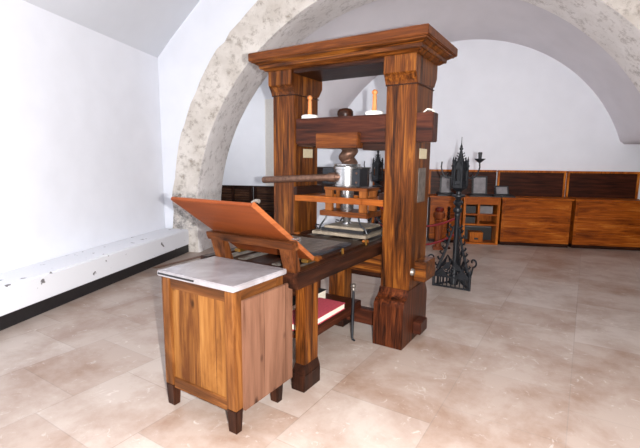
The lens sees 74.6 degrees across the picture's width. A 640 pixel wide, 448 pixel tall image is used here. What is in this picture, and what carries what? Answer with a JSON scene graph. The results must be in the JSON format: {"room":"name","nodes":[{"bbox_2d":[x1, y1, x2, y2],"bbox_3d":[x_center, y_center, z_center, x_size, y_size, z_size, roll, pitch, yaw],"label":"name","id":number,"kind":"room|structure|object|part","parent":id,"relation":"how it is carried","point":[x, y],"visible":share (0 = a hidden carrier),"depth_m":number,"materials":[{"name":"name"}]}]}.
{"room":"print shop","nodes":[
{"label":"print shop","id":0,"kind":"room"},
{"bbox_2d":[0,0,164,273],"bbox_3d":[-3.144,-0.721,3.331,0.260,3.200,6.360,2,9,11],"label":"wall","id":1,"kind":"structure","parent":0,"point":[81,169],"depth_m":4.63,"materials":[{"name":"white paint"}]},
{"bbox_2d":[23,0,199,57],"bbox_3d":[0.903,-2.785,2.240,7.940,1.880,6.360,2,9,11],"label":"ceiling","id":2,"kind":"structure","parent":0,"point":[147,26],"depth_m":5.27,"materials":[{"name":"paint"}]},
{"bbox_2d":[158,0,257,228],"bbox_3d":[1.438,-2.299,5.915,12.280,5.650,0.835,2,9,11],"label":"wall","id":3,"kind":"structure","parent":0,"point":[184,60],"depth_m":6.15,"materials":[{"name":"white paint"}]},
{"bbox_2d":[153,254,204,267],"bbox_3d":[-1.927,0.517,5.943,0.076,0.006,1.019,5,10,30],"label":"trim","id":4,"kind":"structure","parent":3,"relation":"attached to","point":[204,254],"depth_m":5.85,"materials":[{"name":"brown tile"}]},
{"bbox_2d":[172,0,639,251],"bbox_3d":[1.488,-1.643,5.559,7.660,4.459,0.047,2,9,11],"label":"stone arch","id":5,"kind":"object","parent":3,"relation":"attached to","point":[264,18],"depth_m":6.04,"materials":[{"name":"stone"}]},
{"bbox_2d":[0,237,639,447],"bbox_3d":[0.938,0.943,3.691,18.000,0.120,17.000,6,10,32],"label":"floor","id":6,"kind":"structure","parent":0,"point":[542,348],"depth_m":2.80,"materials":[{"name":"tile"}]},
{"bbox_2d":[0,228,188,330],"bbox_3d":[-2.817,0.691,3.509,0.420,0.360,6.227,2,9,11],"label":"wall ledge","id":7,"kind":"object","parent":6,"relation":"on","point":[30,291],"visible":1,"depth_m":4.35,"materials":[{"name":"white paint"}]},
{"bbox_2d":[157,256,291,434],"bbox_3d":[-0.536,0.649,2.433,0.580,0.803,0.487,6,10,32],"label":"base cabinet","id":8,"kind":"object","parent":6,"relation":"on","point":[228,322],"visible":0.98,"depth_m":2.25,"materials":[{"name":"brown wood"}]},
{"bbox_3d":[-0.848,0.604,2.396,0.068,0.637,0.055,6,10,32],"label":"post","id":9,"kind":"part","parent":8,"relation":"part of","materials":[{"name":"brown wood"}]},
{"bbox_3d":[-0.646,0.342,2.219,0.416,0.062,0.024,6,10,32],"label":"rail","id":10,"kind":"part","parent":8,"relation":"part of","materials":[{"name":"brown wood"}]},
{"bbox_3d":[-0.647,0.631,2.264,0.416,0.525,0.014,6,10,32],"label":"panel","id":11,"kind":"part","parent":8,"relation":"part of","materials":[{"name":"brown wood"}]},
{"bbox_3d":[-0.652,0.924,2.305,0.416,0.065,0.024,6,10,32],"label":"rail","id":12,"kind":"part","parent":8,"relation":"part of","materials":[{"name":"brown wood"}]},
{"bbox_3d":[-0.439,0.646,2.141,0.068,0.637,0.055,6,10,32],"label":"post","id":13,"kind":"part","parent":8,"relation":"part of","materials":[{"name":"brown wood"}]},
{"bbox_3d":[-0.332,0.342,2.235,0.026,0.062,0.290,6,10,32],"label":"rail","id":14,"kind":"part","parent":8,"relation":"part of","materials":[{"name":"brown wood"}]},
{"bbox_3d":[-0.281,0.652,2.313,0.020,0.593,0.416,6,10,32],"label":"panel","id":15,"kind":"part","parent":8,"relation":"part of","materials":[{"name":"brown wood"}]},
{"bbox_3d":[-0.255,0.605,2.430,0.068,0.637,0.055,6,10,32],"label":"post","id":16,"kind":"part","parent":8,"relation":"part of","materials":[{"name":"brown wood"}]},
{"bbox_2d":[221,185,252,202],"bbox_3d":[-1.977,-0.310,8.421,1.210,0.915,0.475,2,9,11],"label":"stall","id":17,"kind":"object","parent":6,"relation":"on","point":[235,193],"visible":0.2,"depth_m":8.48,"materials":[{"name":"brown wood"}]},
{"bbox_3d":[-1.938,-0.779,8.535,1.210,0.020,0.105,2,9,11],"label":"rail","id":18,"kind":"part","parent":17,"relation":"part of","materials":[{"name":"brown wood"}]},
{"bbox_2d":[253,186,273,218],"bbox_3d":[-0.853,-0.268,8.208,1.040,0.915,0.475,2,9,11],"label":"stall","id":19,"kind":"object","parent":6,"relation":"on","point":[265,194],"visible":0.09,"depth_m":8.38,"materials":[{"name":"brown wood"}]},
{"bbox_3d":[-0.815,-0.286,8.401,1.020,0.895,0.050,2,9,11],"label":"panel","id":20,"kind":"part","parent":19,"relation":"part of","materials":[{"name":"brown wood"}]},
{"bbox_3d":[-0.864,-0.026,8.197,0.980,0.440,0.380,2,9,11],"label":"seat","id":21,"kind":"part","parent":19,"relation":"part of","materials":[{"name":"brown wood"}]},
{"bbox_2d":[171,23,457,392],"bbox_3d":[-0.046,-0.211,3.161,1.553,2.300,2.164,6,10,32],"label":"press","id":22,"kind":"object","parent":6,"relation":"on","point":[409,58],"visible":0.94,"depth_m":3.20,"materials":[{"name":"brown wood"}]},
{"bbox_3d":[-0.619,0.163,2.666,0.105,0.155,0.100,6,10,32],"label":"post","id":23,"kind":"part","parent":22,"relation":"part of","materials":[{"name":"brown wood"}]},
{"bbox_3d":[-0.416,0.095,2.487,0.670,0.050,0.068,6,10,32],"label":"gallow frame","id":24,"kind":"part","parent":22,"relation":"part of","materials":[{"name":"brown wood"}]},
{"bbox_3d":[-0.168,0.209,2.385,0.093,0.155,0.100,6,10,32],"label":"post","id":25,"kind":"part","parent":22,"relation":"part of","materials":[{"name":"brown wood"}]},
{"bbox_3d":[-0.082,0.607,2.620,0.074,0.540,0.148,6,10,32],"label":"trestle leg","id":26,"kind":"part","parent":22,"relation":"part of","materials":[{"name":"brown wood"}]},
{"bbox_2d":[301,95,317,118],"bbox_3d":[-0.088,-1.004,3.615,0.146,0.202,0.146,6,10,32],"label":"ink dabber","id":27,"kind":"object","parent":22,"relation":"on","point":[309,97],"visible":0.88,"depth_m":3.59,"materials":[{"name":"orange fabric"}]},
{"bbox_3d":[-0.088,-1.022,3.612,0.046,0.166,0.045,6,10,32],"label":"handle","id":28,"kind":"part","parent":27,"relation":"part of","materials":[{"name":"brown wood"}]},
{"bbox_2d":[292,288,326,310],"bbox_3d":[-0.133,0.609,3.300,0.115,0.085,0.520,6,10,32],"label":"book","id":29,"kind":"object","parent":22,"relation":"on","point":[321,292],"visible":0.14,"depth_m":3.40,"materials":[{"name":"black paper"}]},
{"bbox_2d":[292,297,344,330],"bbox_3d":[-0.056,0.659,3.084,0.240,0.050,0.570,6,10,32],"label":"book","id":30,"kind":"object","parent":22,"relation":"on","point":[327,308],"visible":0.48,"depth_m":3.12,"materials":[{"name":"red fabric"}]},
{"bbox_2d":[292,293,360,337],"bbox_3d":[-0.048,0.703,3.220,0.370,0.075,0.875,6,10,32],"label":"shelf","id":31,"kind":"object","parent":22,"relation":"attached to","point":[335,319],"depth_m":3.29,"materials":[{"name":"red wood"}]},
{"bbox_3d":[0.081,-0.206,3.575,0.065,0.180,0.040,6,10,32],"label":"post","id":32,"kind":"part","parent":22,"relation":"part of","materials":[{"name":"brown wood"}]},
{"bbox_3d":[0.179,-0.228,3.728,0.065,0.180,0.040,6,10,32],"label":"post","id":33,"kind":"part","parent":22,"relation":"part of","materials":[{"name":"brown wood"}]},
{"bbox_3d":[0.180,0.453,3.671,0.151,0.540,0.143,6,10,32],"label":"trestle leg","id":34,"kind":"part","parent":22,"relation":"part of","materials":[{"name":"brown wood"}]},
{"bbox_3d":[0.261,-0.096,3.587,0.445,0.043,0.290,6,10,32],"label":"rail","id":35,"kind":"part","parent":22,"relation":"part of","materials":[{"name":"brown wood"}]},
{"bbox_3d":[0.274,0.035,3.597,0.400,0.026,0.370,6,10,32],"label":"platen plate","id":36,"kind":"part","parent":22,"relation":"part of","materials":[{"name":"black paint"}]},
{"bbox_3d":[0.277,0.013,3.589,0.370,0.020,0.335,6,10,32],"label":"platen plate","id":37,"kind":"part","parent":22,"relation":"part of","materials":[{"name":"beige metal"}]},
{"bbox_3d":[0.269,-0.301,3.553,0.400,0.025,0.250,6,10,32],"label":"hose frame","id":38,"kind":"part","parent":22,"relation":"part of","materials":[{"name":"brown wood"}]},
{"bbox_3d":[0.240,-1.378,3.428,1.553,0.065,0.723,6,10,32],"label":"cornice","id":39,"kind":"part","parent":22,"relation":"part of","materials":[{"name":"brown wood"}]},
{"bbox_3d":[0.240,-1.309,3.438,1.521,0.076,0.685,6,10,32],"label":"moulding","id":40,"kind":"part","parent":22,"relation":"part of","materials":[{"name":"brown wood"}]},
{"bbox_3d":[0.351,-0.178,3.406,0.065,0.180,0.040,6,10,32],"label":"post","id":41,"kind":"part","parent":22,"relation":"part of","materials":[{"name":"brown wood"}]},
{"bbox_3d":[0.283,0.397,3.787,0.835,0.080,0.070,6,10,32],"label":"rail","id":42,"kind":"part","parent":22,"relation":"part of","materials":[{"name":"brown wood"}]},
{"bbox_3d":[0.449,-0.200,3.560,0.065,0.180,0.040,6,10,32],"label":"post","id":43,"kind":"part","parent":22,"relation":"part of","materials":[{"name":"brown wood"}]},
{"bbox_2d":[365,89,383,114],"bbox_3d":[0.428,-0.951,3.293,0.146,0.202,0.146,6,10,32],"label":"ink dabber","id":44,"kind":"object","parent":22,"relation":"on","point":[374,92],"visible":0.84,"depth_m":3.27,"materials":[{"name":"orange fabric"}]},
{"bbox_3d":[0.428,-0.969,3.291,0.046,0.166,0.045,6,10,32],"label":"handle","id":45,"kind":"part","parent":44,"relation":"part of","materials":[{"name":"brown wood"}]},
{"bbox_3d":[0.782,-0.299,3.227,0.004,0.261,0.163,6,10,32],"label":"metal plate","id":46,"kind":"part","parent":22,"relation":"part of","materials":[{"name":"grey metal"}]},
{"bbox_2d":[351,283,356,340],"bbox_3d":[0.267,0.698,3.328,0.039,0.466,0.065,-5,10,-31],"label":"rod","id":47,"kind":"object","parent":6,"relation":"on","point":[353,285],"visible":1,"depth_m":3.32,"materials":[{"name":"grey metal"}]},
{"bbox_3d":[0.265,0.497,3.305,0.041,0.062,0.041,-1,9,-13],"label":"knob","id":48,"kind":"part","parent":47,"relation":"part of","materials":[{"name":"grey metal"}]},
{"bbox_2d":[364,151,383,225],"bbox_3d":[0.913,-0.390,6.513,0.554,1.692,0.480,6,10,32],"label":"candelabrum","id":49,"kind":"object","parent":6,"relation":"on","point":[377,174],"visible":0.23,"depth_m":6.35,"materials":[{"name":"black metal"}]},
{"bbox_2d":[371,169,428,227],"bbox_3d":[1.463,-0.369,7.776,1.020,1.285,0.540,2,9,11],"label":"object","id":50,"kind":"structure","parent":6,"relation":"on","point":[381,183],"depth_m":7.97,"materials":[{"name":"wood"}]},
{"bbox_2d":[432,207,444,249],"bbox_3d":[1.938,0.069,6.851,0.180,0.700,0.180,2,9,11],"label":"newel post","id":51,"kind":"object","parent":6,"relation":"on","point":[439,215],"visible":0.89,"depth_m":6.80,"materials":[{"name":"red wood"}]},
{"bbox_2d":[427,169,463,242],"bbox_3d":[2.265,-0.338,7.624,0.575,1.285,0.540,2,9,11],"label":"cabinet","id":52,"kind":"object","parent":6,"relation":"on","point":[434,201],"depth_m":7.48,"materials":[{"name":"orange wood"}]},
{"bbox_3d":[2.313,-0.782,7.786,0.575,0.455,0.080,2,9,11],"label":"frame","id":53,"kind":"part","parent":52,"relation":"part of","materials":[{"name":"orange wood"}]},
{"bbox_2d":[436,175,453,195],"bbox_3d":[2.244,-0.689,7.484,0.288,0.357,0.340,2,9,11],"label":"display stand","id":54,"kind":"object","parent":52,"relation":"on","point":[445,184],"visible":0.8,"depth_m":7.53,"materials":[{"name":"black paint"}]},
{"bbox_2d":[444,206,450,248],"bbox_3d":[2.110,0.060,6.920,0.120,0.700,0.120,2,9,11],"label":"spindle","id":55,"kind":"object","parent":6,"relation":"on","point":[448,208],"visible":0.7,"depth_m":6.89,"materials":[{"name":"brown wood"}]},
{"bbox_2d":[428,141,484,290],"bbox_3d":[1.596,-0.130,4.806,0.554,1.692,0.480,6,10,32],"label":"candelabrum","id":56,"kind":"object","parent":6,"relation":"on","point":[459,177],"visible":1,"depth_m":4.71,"materials":[{"name":"black metal"}]},
{"bbox_2d":[376,219,453,245],"bbox_3d":[1.218,0.120,5.635,0.026,0.320,1.804,-3,9,-23],"label":"rope","id":57,"kind":"object","parent":56,"relation":"hanging from","point":[446,238],"visible":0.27,"depth_m":5.15,"materials":[{"name":"red fabric"}]},
{"bbox_2d":[379,206,454,226],"bbox_3d":[1.220,-0.096,5.604,0.026,0.245,1.803,-3,9,-23],"label":"rope","id":58,"kind":"object","parent":56,"relation":"hanging from","point":[450,220],"visible":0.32,"depth_m":5.08,"materials":[{"name":"red fabric"}]},
{"bbox_3d":[1.317,0.587,4.856,0.041,0.250,0.041,-5,10,-35],"label":"corner post","id":59,"kind":"part","parent":56,"relation":"part of","materials":[{"name":"black metal"}]},
{"bbox_3d":[1.413,-0.600,4.689,0.131,0.193,0.015,2,9,7],"label":"candle arm","id":60,"kind":"part","parent":56,"relation":"part of","materials":[{"name":"black metal"}]},
{"bbox_3d":[1.493,0.631,4.956,0.404,0.139,0.020,-4,10,-27],"label":"panel","id":61,"kind":"part","parent":56,"relation":"part of","materials":[{"name":"black metal"}]},
{"bbox_3d":[1.485,0.661,4.759,0.400,0.135,0.016,6,10,32],"label":"panel","id":62,"kind":"part","parent":56,"relation":"part of","materials":[{"name":"black metal"}]},
{"bbox_3d":[1.662,0.649,4.851,0.020,0.139,0.404,1,8,2],"label":"panel","id":63,"kind":"part","parent":56,"relation":"part of","materials":[{"name":"black metal"}]},
{"bbox_3d":[1.655,0.621,4.645,0.041,0.250,0.041,2,9,10],"label":"corner post","id":64,"kind":"part","parent":56,"relation":"part of","materials":[{"name":"black metal"}]},
{"bbox_3d":[1.703,-0.590,4.639,0.131,0.193,0.015,2,9,12],"label":"candle arm","id":65,"kind":"part","parent":56,"relation":"part of","materials":[{"name":"black metal"}]},
{"bbox_2d":[475,152,484,162],"bbox_3d":[1.756,-0.730,4.608,0.120,0.115,0.120,6,10,32],"label":"cup","id":66,"kind":"object","parent":56,"relation":"on","point":[479,160],"depth_m":4.59,"materials":[{"name":"black metal"}]},
{"bbox_2d":[461,170,500,244],"bbox_3d":[2.847,-0.316,7.513,0.610,1.285,0.540,2,9,11],"label":"shelf unit","id":67,"kind":"object","parent":6,"relation":"on","point":[481,219],"visible":0.62,"depth_m":7.37,"materials":[{"name":"orange wood"}]},
{"bbox_2d":[465,215,475,222],"bbox_3d":[2.674,-0.090,7.532,0.178,0.111,0.254,2,9,11],"label":"box","id":68,"kind":"object","parent":67,"relation":"on","point":[468,218],"visible":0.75,"depth_m":7.42,"materials":[{"name":"black paint"}]},
{"bbox_2d":[466,205,475,212],"bbox_3d":[2.676,-0.271,7.505,0.178,0.126,0.254,2,9,11],"label":"box","id":69,"kind":"object","parent":67,"relation":"on","point":[469,208],"visible":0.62,"depth_m":7.39,"materials":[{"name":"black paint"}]},
{"bbox_2d":[467,230,482,241],"bbox_3d":[2.777,0.216,7.516,0.228,0.170,0.234,2,9,11],"label":"box","id":70,"kind":"object","parent":67,"relation":"on","point":[473,235],"visible":1,"depth_m":7.41,"materials":[{"name":"orange wood"}]},
{"bbox_3d":[2.777,0.144,7.505,0.228,0.024,0.234,2,9,11],"label":"lid","id":71,"kind":"part","parent":70,"relation":"part of","materials":[{"name":"orange wood"}]},
{"bbox_2d":[464,225,491,239],"bbox_3d":[2.862,0.153,7.687,0.500,0.245,0.120,2,9,11],"label":"box","id":72,"kind":"object","parent":67,"relation":"on","point":[486,230],"visible":0.47,"depth_m":7.61,"materials":[{"name":"black paint"}]},
{"bbox_3d":[2.864,0.040,7.670,0.480,0.015,0.120,2,9,11],"label":"lid","id":73,"kind":"part","parent":72,"relation":"part of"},
{"bbox_2d":[467,176,492,196],"bbox_3d":[2.814,-0.664,7.376,0.374,0.351,0.340,2,9,11],"label":"display stand","id":74,"kind":"object","parent":67,"relation":"on","point":[479,184],"visible":0.96,"depth_m":7.43,"materials":[{"name":"black paint"}]},
{"bbox_3d":[2.837,-0.016,7.521,0.520,0.028,0.435,2,9,11],"label":"shelf","id":75,"kind":"part","parent":67,"relation":"part of","materials":[{"name":"orange wood"}]},
{"bbox_3d":[2.839,-0.189,7.495,0.520,0.028,0.435,2,9,11],"label":"shelf","id":76,"kind":"part","parent":67,"relation":"part of","materials":[{"name":"orange wood"}]},
{"bbox_3d":[2.897,-0.967,7.645,0.600,0.035,0.080,2,9,11],"label":"frame","id":77,"kind":"part","parent":67,"relation":"part of","materials":[{"name":"orange wood"}]},
{"bbox_2d":[480,205,492,213],"bbox_3d":[2.931,-0.264,7.457,0.218,0.131,0.254,2,9,11],"label":"box","id":78,"kind":"object","parent":67,"relation":"on","point":[485,209],"visible":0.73,"depth_m":7.34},
{"bbox_2d":[497,170,574,247],"bbox_3d":[3.716,-0.284,7.349,1.130,1.285,0.540,2,9,11],"label":"cabinet","id":79,"kind":"object","parent":6,"relation":"on","point":[539,215],"depth_m":7.21,"materials":[{"name":"orange wood"}]},
{"bbox_2d":[490,186,515,197],"bbox_3d":[3.186,-0.567,7.318,0.346,0.183,0.340,2,9,11],"label":"display stand","id":80,"kind":"object","parent":79,"relation":"on","point":[499,191],"visible":0.92,"depth_m":7.38,"materials":[{"name":"black paint"}]},
{"bbox_3d":[3.764,-0.727,7.511,1.130,0.455,0.080,2,9,11],"label":"frame","id":81,"kind":"part","parent":79,"relation":"part of","materials":[{"name":"orange wood"}]},
{"bbox_2d":[565,171,639,250],"bbox_3d":[4.845,-0.241,7.135,1.130,1.285,0.540,2,9,11],"label":"cabinet","id":82,"kind":"object","parent":6,"relation":"on","point":[605,211],"depth_m":7.01,"materials":[{"name":"orange wood"}]},
{"bbox_3d":[4.893,-0.684,7.298,1.130,0.455,0.080,2,9,11],"label":"frame","id":83,"kind":"part","parent":82,"relation":"part of","materials":[{"name":"orange wood"}]},
{"bbox_2d":[222,39,639,236],"bbox_3d":[1.658,-2.058,7.881,14.000,4.600,0.200,2,9,11],"label":"wall","id":84,"kind":"structure","parent":0,"point":[518,106],"depth_m":7.46,"materials":[{"name":"white paint"}]},
{"bbox_2d":[265,99,273,185],"bbox_3d":[-0.689,-1.137,8.334,0.810,2.600,0.070,2,9,11],"label":"trim","id":85,"kind":"structure","parent":84,"relation":"attached to","point":[269,130],"depth_m":8.28,"materials":[{"name":"white paint"}]},
{"bbox_2d":[317,202,369,227],"bbox_3d":[0.286,-0.104,8.043,1.290,0.660,0.540,2,9,11],"label":"trim","id":86,"kind":"structure","parent":84,"relation":"attached to","point":[320,205],"depth_m":7.79,"materials":[{"name":"white paint"}]},
{"bbox_2d":[317,167,370,195],"bbox_3d":[0.316,-0.758,7.988,1.260,0.649,0.330,2,9,11],"label":"stall","id":87,"kind":"object","parent":86,"relation":"on","point":[319,169],"visible":0.13,"depth_m":7.86,"materials":[{"name":"brown wood"}]},
{"bbox_3d":[-0.101,-0.736,7.916,0.370,0.560,0.014,2,9,11],"label":"door","id":88,"kind":"part","parent":87,"relation":"part of","materials":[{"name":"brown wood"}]},
{"bbox_2d":[298,0,639,143],"bbox_3d":[0.483,-2.523,7.229,10.500,2.190,1.420,2,9,11],"label":"ceiling","id":89,"kind":"structure","parent":0,"point":[519,22],"depth_m":6.69,"materials":[{"name":"paint"}]}
]}

